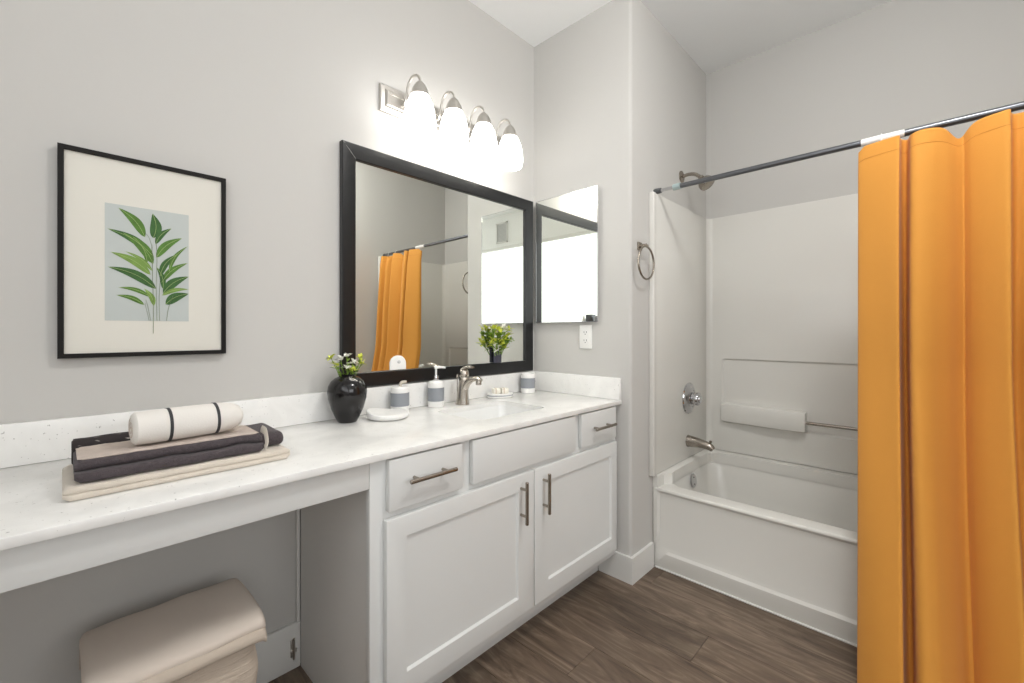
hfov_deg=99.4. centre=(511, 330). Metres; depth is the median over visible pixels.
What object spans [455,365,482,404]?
faucet
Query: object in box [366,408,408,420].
soap tray
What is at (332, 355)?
flower
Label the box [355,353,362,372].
flower
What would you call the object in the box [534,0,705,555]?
wall partition
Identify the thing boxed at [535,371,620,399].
side splash
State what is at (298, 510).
trim
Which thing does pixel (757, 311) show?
tub surround
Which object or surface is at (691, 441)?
tub spout
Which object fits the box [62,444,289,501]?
bath towel
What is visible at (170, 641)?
throw blanket
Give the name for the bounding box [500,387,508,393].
soap bar
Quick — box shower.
[679,171,714,190]
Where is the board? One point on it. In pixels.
(25, 565)
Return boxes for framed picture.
[57,142,225,358]
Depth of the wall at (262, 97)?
1.35 m
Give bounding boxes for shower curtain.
[857,109,1023,682]
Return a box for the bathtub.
[653,449,857,643]
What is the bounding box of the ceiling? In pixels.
[469,0,891,73]
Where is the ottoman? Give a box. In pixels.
[173,644,257,682]
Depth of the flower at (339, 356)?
1.53 m
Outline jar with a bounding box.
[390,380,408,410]
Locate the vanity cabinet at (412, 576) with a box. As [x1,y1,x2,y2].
[301,406,616,682]
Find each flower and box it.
[327,354,342,375]
[332,362,340,375]
[335,355,343,374]
[344,353,350,373]
[345,358,358,373]
[349,366,358,373]
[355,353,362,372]
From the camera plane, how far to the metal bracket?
1.48 m
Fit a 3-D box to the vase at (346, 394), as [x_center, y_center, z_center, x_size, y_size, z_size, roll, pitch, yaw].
[-0.585,0.237,1.543,0.134,0.170,0.134,0,0,44]
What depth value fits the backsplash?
1.38 m
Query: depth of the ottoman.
1.06 m
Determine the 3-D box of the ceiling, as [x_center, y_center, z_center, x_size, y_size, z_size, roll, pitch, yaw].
[1.121,-1.625,0.431,4.425,0.100,3.557,0,0,44]
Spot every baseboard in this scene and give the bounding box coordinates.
[255,621,299,682]
[598,542,653,584]
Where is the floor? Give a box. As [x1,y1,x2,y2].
[268,565,856,682]
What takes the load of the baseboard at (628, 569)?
attached to the wall partition at (620, 104)
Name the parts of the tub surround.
panel, panel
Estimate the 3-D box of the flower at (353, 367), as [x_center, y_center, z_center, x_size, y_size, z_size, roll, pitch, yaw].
[-0.569,0.174,1.545,0.035,0.097,0.046,0,0,28]
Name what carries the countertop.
on the vanity cabinet at (412, 576)
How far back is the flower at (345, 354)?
1.55 m
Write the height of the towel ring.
0.183 m
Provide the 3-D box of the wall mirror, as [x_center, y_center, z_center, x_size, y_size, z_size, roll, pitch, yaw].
[-0.262,-0.245,1.992,0.025,0.921,1.068,0,0,44]
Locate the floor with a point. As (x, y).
(662, 627)
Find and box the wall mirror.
[340,140,532,386]
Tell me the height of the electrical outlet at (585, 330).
0.118 m
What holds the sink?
in the countertop
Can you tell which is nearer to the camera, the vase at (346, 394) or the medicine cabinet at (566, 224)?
the vase at (346, 394)
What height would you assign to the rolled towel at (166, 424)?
0.075 m
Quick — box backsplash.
[0,371,534,468]
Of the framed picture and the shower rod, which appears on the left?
the framed picture
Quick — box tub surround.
[649,192,857,476]
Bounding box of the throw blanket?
[79,578,266,682]
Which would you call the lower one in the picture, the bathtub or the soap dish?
the bathtub
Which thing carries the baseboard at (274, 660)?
attached to the wall at (262, 97)
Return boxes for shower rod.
[653,101,1023,193]
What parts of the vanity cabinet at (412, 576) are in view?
panel, drawer, handle, door, false drawer, handle, handle, door, drawer, handle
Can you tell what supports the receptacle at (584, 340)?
attached to the electrical outlet at (585, 330)
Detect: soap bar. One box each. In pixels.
[492,388,500,393]
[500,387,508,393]
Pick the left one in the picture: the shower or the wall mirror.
the wall mirror
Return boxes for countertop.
[0,390,621,550]
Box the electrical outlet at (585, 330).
[580,325,591,348]
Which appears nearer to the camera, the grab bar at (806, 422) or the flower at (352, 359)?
the flower at (352, 359)
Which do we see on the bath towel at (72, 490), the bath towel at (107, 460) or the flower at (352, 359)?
the bath towel at (107, 460)
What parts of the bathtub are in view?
overflow plate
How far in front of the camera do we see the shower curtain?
1.36 m
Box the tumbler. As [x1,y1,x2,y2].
[521,373,534,392]
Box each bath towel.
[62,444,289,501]
[73,423,283,482]
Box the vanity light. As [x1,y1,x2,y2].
[379,74,522,170]
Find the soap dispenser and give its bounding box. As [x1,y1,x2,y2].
[428,366,445,407]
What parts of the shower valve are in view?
knob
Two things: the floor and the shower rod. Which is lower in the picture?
the floor
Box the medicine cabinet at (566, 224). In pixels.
[536,185,597,322]
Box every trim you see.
[296,509,299,621]
[654,565,856,646]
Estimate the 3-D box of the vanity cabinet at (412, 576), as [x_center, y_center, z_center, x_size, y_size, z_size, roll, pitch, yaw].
[-0.107,0.751,1.747,0.562,0.817,1.240,0,0,44]
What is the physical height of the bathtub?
0.449 m
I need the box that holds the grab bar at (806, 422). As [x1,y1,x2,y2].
[805,421,857,430]
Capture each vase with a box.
[327,373,366,423]
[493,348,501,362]
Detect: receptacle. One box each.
[582,330,587,335]
[582,338,587,343]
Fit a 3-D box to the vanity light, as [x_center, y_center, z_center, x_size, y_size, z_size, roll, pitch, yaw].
[-0.202,-0.909,1.935,0.190,0.243,0.751,0,0,44]
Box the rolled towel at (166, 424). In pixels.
[128,402,242,444]
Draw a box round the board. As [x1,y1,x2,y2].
[0,464,368,592]
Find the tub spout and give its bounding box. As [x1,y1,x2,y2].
[686,435,714,451]
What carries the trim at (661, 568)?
attached to the bathtub
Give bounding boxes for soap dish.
[487,392,512,398]
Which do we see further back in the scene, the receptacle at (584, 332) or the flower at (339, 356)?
the receptacle at (584, 332)
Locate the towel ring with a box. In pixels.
[637,242,654,279]
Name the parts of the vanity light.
lamp arm, lamp shade, lamp arm, lamp shade, lamp arm, lamp shade, lamp arm, lamp shade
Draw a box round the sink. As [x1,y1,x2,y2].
[450,405,531,419]
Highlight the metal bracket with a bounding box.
[290,638,296,659]
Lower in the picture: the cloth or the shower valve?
the cloth
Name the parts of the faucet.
lever, spout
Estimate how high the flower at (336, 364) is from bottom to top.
0.120 m
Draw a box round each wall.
[0,0,533,682]
[706,0,1023,218]
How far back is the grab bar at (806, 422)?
2.18 m
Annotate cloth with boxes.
[71,432,129,464]
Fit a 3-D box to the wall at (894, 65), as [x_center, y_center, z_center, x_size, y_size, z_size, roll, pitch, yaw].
[2.357,-0.207,1.626,4.305,2.735,0.120,0,0,44]
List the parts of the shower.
shower arm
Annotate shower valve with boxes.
[682,383,701,413]

